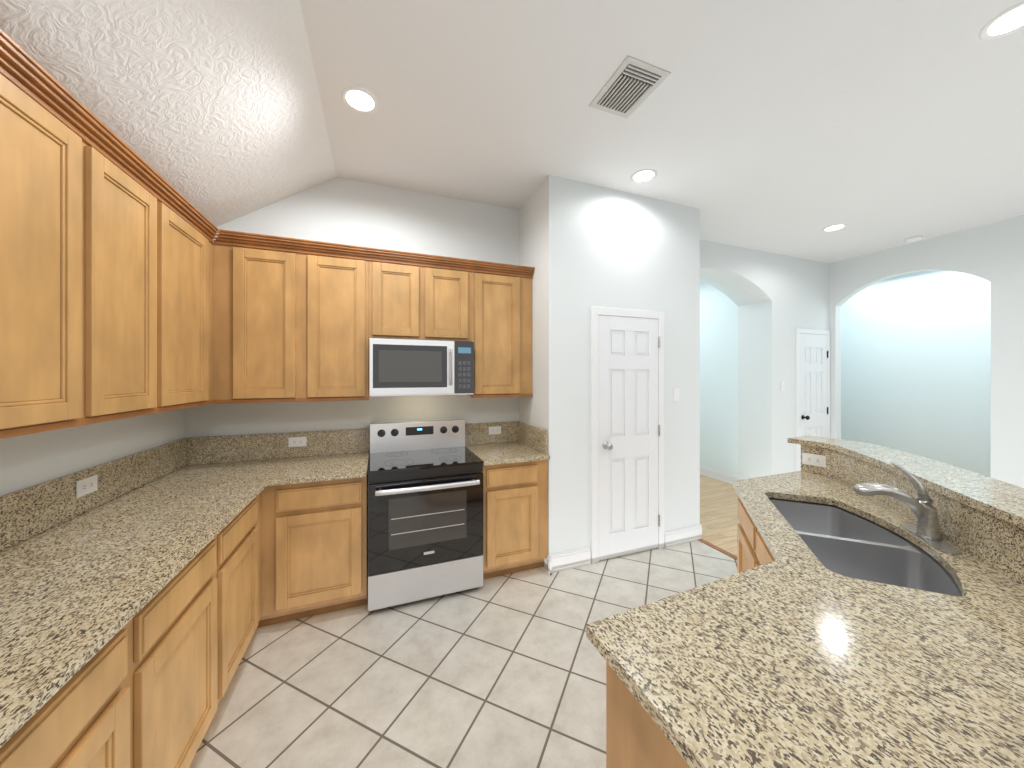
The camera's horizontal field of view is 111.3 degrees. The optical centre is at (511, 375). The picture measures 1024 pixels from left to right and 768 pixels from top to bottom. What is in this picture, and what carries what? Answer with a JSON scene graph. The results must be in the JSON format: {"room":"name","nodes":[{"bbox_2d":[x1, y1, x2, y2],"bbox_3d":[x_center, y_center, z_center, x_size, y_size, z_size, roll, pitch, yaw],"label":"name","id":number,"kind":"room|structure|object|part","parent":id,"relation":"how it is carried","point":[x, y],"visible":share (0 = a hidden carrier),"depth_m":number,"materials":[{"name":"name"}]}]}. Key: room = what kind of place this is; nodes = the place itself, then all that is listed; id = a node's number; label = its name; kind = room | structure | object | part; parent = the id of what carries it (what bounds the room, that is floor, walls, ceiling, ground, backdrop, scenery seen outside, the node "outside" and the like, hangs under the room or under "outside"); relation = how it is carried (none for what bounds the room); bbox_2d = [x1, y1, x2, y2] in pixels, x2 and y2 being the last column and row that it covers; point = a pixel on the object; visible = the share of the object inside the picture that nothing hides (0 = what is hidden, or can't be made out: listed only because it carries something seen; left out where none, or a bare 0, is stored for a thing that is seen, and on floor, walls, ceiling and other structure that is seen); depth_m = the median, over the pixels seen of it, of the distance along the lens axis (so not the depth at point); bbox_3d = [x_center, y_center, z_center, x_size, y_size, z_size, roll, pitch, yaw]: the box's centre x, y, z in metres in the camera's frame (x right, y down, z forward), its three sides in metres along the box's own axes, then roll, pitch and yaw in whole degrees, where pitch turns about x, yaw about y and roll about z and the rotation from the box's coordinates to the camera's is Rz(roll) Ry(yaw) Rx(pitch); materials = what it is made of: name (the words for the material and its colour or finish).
{"room":"kitchen","nodes":[
{"label":"kitchen","id":0,"kind":"room"},
{"bbox_2d":[0,409,183,495],"bbox_3d":[-1.326,0.285,-0.199,0.100,2.490,5.770,0,0,-21],"label":"wall","id":1,"kind":"structure","parent":0,"point":[28,460],"depth_m":1.56,"materials":[{"name":"white paint"}]},
{"bbox_2d":[0,45,95,438],"bbox_3d":[-1.555,-0.359,0.957,0.285,1.045,0.514,0,0,-21],"label":"upper cabinet","id":2,"kind":"object","parent":1,"relation":"attached to","point":[48,151],"depth_m":1.10,"materials":[{"name":"brown wood"}]},
{"bbox_2d":[0,437,187,548],"bbox_3d":[-1.725,0.520,1.028,0.020,0.189,2.988,0,0,-21],"label":"backsplash","id":3,"kind":"structure","parent":1,"relation":"attached to","point":[26,512],"depth_m":1.53,"materials":[{"name":"beige stone"}]},
{"bbox_2d":[76,475,96,497],"bbox_3d":[-1.919,0.497,1.582,0.006,0.072,0.118,0,0,-21],"label":"electrical outlet","id":4,"kind":"object","parent":3,"relation":"attached to","point":[88,485],"visible":1,"depth_m":1.57,"materials":[{"name":"white plastic"}]},
{"bbox_2d":[96,129,175,422],"bbox_3d":[-1.739,-0.359,1.440,0.285,1.045,0.521,0,0,-21],"label":"upper cabinet","id":5,"kind":"object","parent":1,"relation":"attached to","point":[130,287],"depth_m":1.49,"materials":[{"name":"brown wood"}]},
{"bbox_2d":[176,201,215,409],"bbox_3d":[-1.899,-0.359,1.860,0.285,1.045,0.696,0,0,-21],"label":"upper cabinet","id":6,"kind":"object","parent":1,"relation":"attached to","point":[195,244],"depth_m":2.00,"materials":[{"name":"brown wood"}]},
{"bbox_2d":[184,177,518,453],"bbox_3d":[-1.117,-0.020,2.913,2.500,3.100,0.100,0,0,-21],"label":"wall","id":7,"kind":"structure","parent":0,"point":[338,210],"depth_m":2.86,"materials":[{"name":"white paint"}]},
{"bbox_2d":[244,237,303,402],"bbox_3d":[-1.675,-0.359,2.471,0.384,1.045,0.326,0,0,-21],"label":"upper cabinet","id":8,"kind":"object","parent":7,"relation":"attached to","point":[273,270],"depth_m":2.34,"materials":[{"name":"brown wood"}]},
{"bbox_2d":[304,245,371,400],"bbox_3d":[-1.296,-0.359,2.615,0.426,1.045,0.326,0,0,-21],"label":"upper cabinet","id":9,"kind":"object","parent":7,"relation":"attached to","point":[337,282],"depth_m":2.47,"materials":[{"name":"brown wood"}]},
{"bbox_2d":[188,421,515,464],"bbox_3d":[-1.086,0.520,2.858,2.474,0.189,0.020,0,0,-21],"label":"backsplash","id":10,"kind":"structure","parent":7,"relation":"attached to","point":[248,447],"depth_m":2.63,"materials":[{"name":"beige stone"}]},
{"bbox_2d":[289,437,306,446],"bbox_3d":[-1.617,0.497,2.640,0.118,0.072,0.006,0,0,-21],"label":"electrical outlet","id":11,"kind":"object","parent":10,"relation":"attached to","point":[297,441],"visible":1,"depth_m":2.64,"materials":[{"name":"white plastic"}]},
{"bbox_2d":[489,426,500,434],"bbox_3d":[-0.156,0.497,3.195,0.118,0.072,0.006,0,0,-21],"label":"electrical outlet","id":12,"kind":"object","parent":10,"relation":"attached to","point":[495,430],"visible":1,"depth_m":3.20,"materials":[{"name":"white plastic"}]},
{"bbox_2d":[372,253,423,339],"bbox_3d":[-0.920,-0.578,2.758,0.378,0.607,0.326,0,0,-21],"label":"upper cabinet","id":13,"kind":"object","parent":7,"relation":"attached to","point":[397,282],"depth_m":2.62,"materials":[{"name":"brown wood"}]},
{"bbox_2d":[369,338,473,395],"bbox_3d":[-0.711,-0.061,2.757,0.754,0.417,0.473,0,0,-21],"label":"microwave","id":14,"kind":"object","parent":13,"relation":"attached to","point":[407,367],"visible":1,"depth_m":2.57,"materials":[{"name":"silver metal"}]},
{"bbox_2d":[424,257,475,344],"bbox_3d":[-0.561,-0.578,2.894,0.390,0.607,0.326,0,0,-21],"label":"upper cabinet","id":15,"kind":"object","parent":7,"relation":"attached to","point":[449,286],"depth_m":2.76,"materials":[{"name":"brown wood"}]},
{"bbox_2d":[468,265,533,396],"bbox_3d":[-0.127,-0.359,3.059,0.539,1.045,0.326,0,0,-21],"label":"upper cabinet","id":16,"kind":"object","parent":7,"relation":"attached to","point":[503,347],"depth_m":2.92,"materials":[{"name":"brown wood"}]},
{"bbox_2d":[189,541,736,767],"bbox_3d":[0.572,1.555,0.522,4.160,0.050,5.770,0,0,-21],"label":"floor","id":17,"kind":"structure","parent":0,"point":[506,671],"depth_m":1.77,"materials":[{"name":"white tile"}]},
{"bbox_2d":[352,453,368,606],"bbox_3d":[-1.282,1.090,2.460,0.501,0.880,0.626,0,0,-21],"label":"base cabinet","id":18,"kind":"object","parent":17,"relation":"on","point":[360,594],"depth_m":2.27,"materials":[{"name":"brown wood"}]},
{"bbox_2d":[0,453,367,767],"bbox_3d":[-1.181,0.630,1.235,1.183,0.031,2.988,0,0,-21],"label":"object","id":19,"kind":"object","parent":18,"relation":"on","point":[126,623],"depth_m":1.24,"materials":[{"name":"beige stone"}]},
{"bbox_2d":[367,419,482,610],"bbox_3d":[-0.660,0.955,2.622,0.768,1.150,0.718,0,0,-21],"label":"range","id":20,"kind":"object","parent":17,"relation":"on","point":[425,509],"visible":1,"depth_m":2.38,"materials":[{"name":"silver metal"}]},
{"bbox_2d":[482,461,547,578],"bbox_3d":[-0.072,1.090,2.919,0.535,0.880,0.626,0,0,-21],"label":"base cabinet","id":21,"kind":"object","parent":17,"relation":"on","point":[515,497],"depth_m":2.64,"materials":[{"name":"brown wood"}]},
{"bbox_2d":[465,441,549,464],"bbox_3d":[-0.068,0.630,2.910,0.535,0.031,0.646,0,0,-21],"label":"countertop","id":22,"kind":"structure","parent":21,"relation":"on","point":[504,452],"depth_m":2.78,"materials":[{"name":"beige stone"}]},
{"bbox_2d":[606,667,689,767],"bbox_3d":[1.180,1.090,1.274,2.081,0.880,1.307,0,0,-21],"label":"kitchen island","id":23,"kind":"object","parent":17,"relation":"on","point":[632,741],"depth_m":0.77,"materials":[{"name":"wood"}]},
{"bbox_2d":[586,471,1023,767],"bbox_3d":[1.158,0.630,1.284,2.116,0.030,1.342,0,0,-21],"label":"island countertop","id":24,"kind":"structure","parent":23,"relation":"on","point":[857,625],"depth_m":0.82,"materials":[{"name":"beige stone"}]},
{"bbox_2d":[759,497,977,673],"bbox_3d":[1.304,0.761,1.417,0.837,0.215,0.837,0,0,-21],"label":"sink","id":25,"kind":"object","parent":24,"relation":"in","point":[848,543],"depth_m":1.40,"materials":[{"name":"silver metal"}]},
{"bbox_2d":[853,461,961,554],"bbox_3d":[1.535,0.474,1.341,0.264,0.279,0.264,0,0,-21],"label":"faucet","id":26,"kind":"object","parent":24,"relation":"on","point":[937,510],"depth_m":1.32,"materials":[{"name":"silver metal"}]},
{"bbox_2d":[0,0,1023,263],"bbox_3d":[1.846,-1.272,4.124,9.100,0.795,11.600,0,0,-21],"label":"ceiling","id":27,"kind":"structure","parent":0,"point":[792,128],"depth_m":1.91,"materials":[{"name":"white paint"}]},
{"bbox_2d":[341,86,378,113],"bbox_3d":[-0.864,-1.565,1.993,0.196,0.008,0.196,0,0,-21],"label":"recessed light","id":28,"kind":"object","parent":27,"relation":"in","point":[359,100],"visible":1,"depth_m":1.99,"materials":[{"name":"white plastic"}]},
{"bbox_2d":[589,56,670,117],"bbox_3d":[0.634,-1.564,1.920,0.270,0.010,0.340,0,0,-21],"label":"ceiling vent","id":29,"kind":"object","parent":27,"relation":"in","point":[630,87],"visible":1,"depth_m":1.90,"materials":[{"name":"grey metal"}]},
{"bbox_2d":[630,169,656,182],"bbox_3d":[1.032,-1.565,2.745,0.196,0.008,0.196,0,0,-21],"label":"recessed light","id":30,"kind":"object","parent":27,"relation":"in","point":[643,175],"visible":1,"depth_m":2.74,"materials":[{"name":"white plastic"}]},
{"bbox_2d":[822,224,846,231],"bbox_3d":[3.408,-1.565,3.701,0.196,0.008,0.196,0,0,-21],"label":"recessed light","id":31,"kind":"object","parent":27,"relation":"in","point":[835,227],"visible":0.98,"depth_m":3.69,"materials":[{"name":"white plastic"}]},
{"bbox_2d":[905,236,922,242],"bbox_3d":[4.573,-1.552,3.984,0.136,0.036,0.136,0,0,-21],"label":"smoke detector","id":32,"kind":"object","parent":27,"relation":"attached to","point":[913,239],"visible":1,"depth_m":3.96,"materials":[{"name":"white plastic"}]},
{"bbox_2d":[979,1,1023,40],"bbox_3d":[2.209,-1.565,1.534,0.196,0.008,0.196,0,0,-21],"label":"recessed light","id":33,"kind":"object","parent":27,"relation":"in","point":[1010,20],"visible":1,"depth_m":1.56,"materials":[{"name":"white plastic"}]},
{"bbox_2d":[519,175,699,569],"bbox_3d":[0.900,-0.020,3.348,1.580,3.100,0.720,0,0,-21],"label":"wall","id":34,"kind":"structure","parent":0,"point":[584,248],"depth_m":2.93,"materials":[{"name":"white paint"}]},
{"bbox_2d":[516,421,547,452],"bbox_3d":[0.169,0.520,3.011,0.020,0.189,0.585,0,0,-21],"label":"backsplash","id":35,"kind":"structure","parent":34,"relation":"attached to","point":[532,436],"depth_m":2.97,"materials":[{"name":"beige stone"}]},
{"bbox_2d":[547,547,590,575],"bbox_3d":[0.460,1.462,2.771,0.392,0.135,0.045,0,0,-21],"label":"baseboard","id":36,"kind":"structure","parent":34,"relation":"attached to","point":[567,560],"depth_m":2.78,"materials":[{"name":"white wood"}]},
{"bbox_2d":[591,306,663,563],"bbox_3d":[1.003,0.481,2.992,0.754,2.097,0.018,0,0,-21],"label":"door frame","id":37,"kind":"structure","parent":34,"relation":"attached to","point":[596,312],"depth_m":2.87,"materials":[{"name":"white wood"}]},
{"bbox_2d":[599,315,659,559],"bbox_3d":[1.022,0.508,2.960,0.636,2.020,0.088,0,0,-21],"label":"pantry door","id":38,"kind":"structure","parent":34,"relation":"in","point":[629,433],"depth_m":2.98,"materials":[{"name":"white wood"}]},
{"bbox_3d":[0.789,0.575,2.865,0.060,0.060,0.076,0,0,-21],"label":"knob","id":39,"kind":"part","parent":38,"relation":"part of","materials":[{"name":"silver metal"}]},
{"bbox_2d":[673,388,679,400],"bbox_3d":[1.497,0.170,3.183,0.072,0.118,0.008,0,0,-21],"label":"light switch","id":40,"kind":"object","parent":34,"relation":"attached to","point":[676,394],"visible":1,"depth_m":3.18,"materials":[{"name":"white plastic"}]},
{"bbox_2d":[664,524,702,547],"bbox_3d":[1.563,1.462,3.203,0.418,0.135,0.023,0,0,-21],"label":"baseboard","id":41,"kind":"structure","parent":34,"relation":"attached to","point":[675,537],"depth_m":3.20,"materials":[{"name":"white wood"}]},
{"bbox_2d":[700,281,737,475],"bbox_3d":[2.203,-0.020,7.549,0.100,3.100,5.650,0,0,-21],"label":"wall","id":42,"kind":"structure","parent":0,"point":[718,380],"depth_m":5.16,"materials":[{"name":"white paint"}]},
{"bbox_2d":[700,465,747,483],"bbox_3d":[2.248,1.462,7.261,0.024,0.135,6.022,0,0,-21],"label":"baseboard","id":43,"kind":"structure","parent":42,"relation":"attached to","point":[709,472],"depth_m":5.14,"materials":[{"name":"white wood"}]},
{"bbox_2d":[700,474,739,555],"bbox_3d":[3.790,1.555,4.863,4.940,0.050,11.600,0,0,-21],"label":"floor","id":44,"kind":"structure","parent":0,"point":[719,521],"depth_m":3.90,"materials":[{"name":"beige wood"}]},
{"bbox_2d":[698,539,736,559],"bbox_3d":[1.973,1.526,2.691,0.050,0.008,1.230,0,0,-21],"label":"threshold strip","id":45,"kind":"object","parent":44,"relation":"on","point":[719,549],"depth_m":3.08,"materials":[{"name":"brown wood"}]},
{"bbox_2d":[700,240,828,477],"bbox_3d":[2.973,-0.020,4.579,3.170,3.100,0.450,0,0,-21],"label":"wall","id":46,"kind":"structure","parent":0,"point":[777,299],"depth_m":4.58,"materials":[{"name":"white paint"}]},
{"bbox_2d":[795,328,829,470],"bbox_3d":[4.089,0.449,4.753,0.724,2.162,0.018,0,0,-21],"label":"door frame","id":47,"kind":"structure","parent":46,"relation":"attached to","point":[798,331],"depth_m":4.64,"materials":[{"name":"white wood"}]},
{"bbox_2d":[800,333,827,470],"bbox_3d":[4.107,0.475,4.720,0.606,2.085,0.088,0,0,-21],"label":"door","id":48,"kind":"structure","parent":46,"relation":"in","point":[813,384],"depth_m":4.75,"materials":[{"name":"white wood"}]},
{"bbox_3d":[3.889,0.550,4.631,0.060,0.060,0.076,0,0,-21],"label":"knob","id":49,"kind":"part","parent":48,"relation":"part of","materials":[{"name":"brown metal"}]},
{"bbox_2d":[841,270,990,476],"bbox_3d":[6.063,-0.020,4.710,0.100,3.100,3.300,0,0,-21],"label":"wall","id":50,"kind":"structure","parent":0,"point":[915,363],"depth_m":5.00,"materials":[{"name":"white paint"}]},
{"bbox_2d":[829,215,1023,487],"bbox_3d":[5.479,-0.020,2.333,0.120,3.100,5.670,0,0,-21],"label":"wall","id":51,"kind":"structure","parent":0,"point":[993,253],"depth_m":3.59,"materials":[{"name":"white paint"}]}
]}

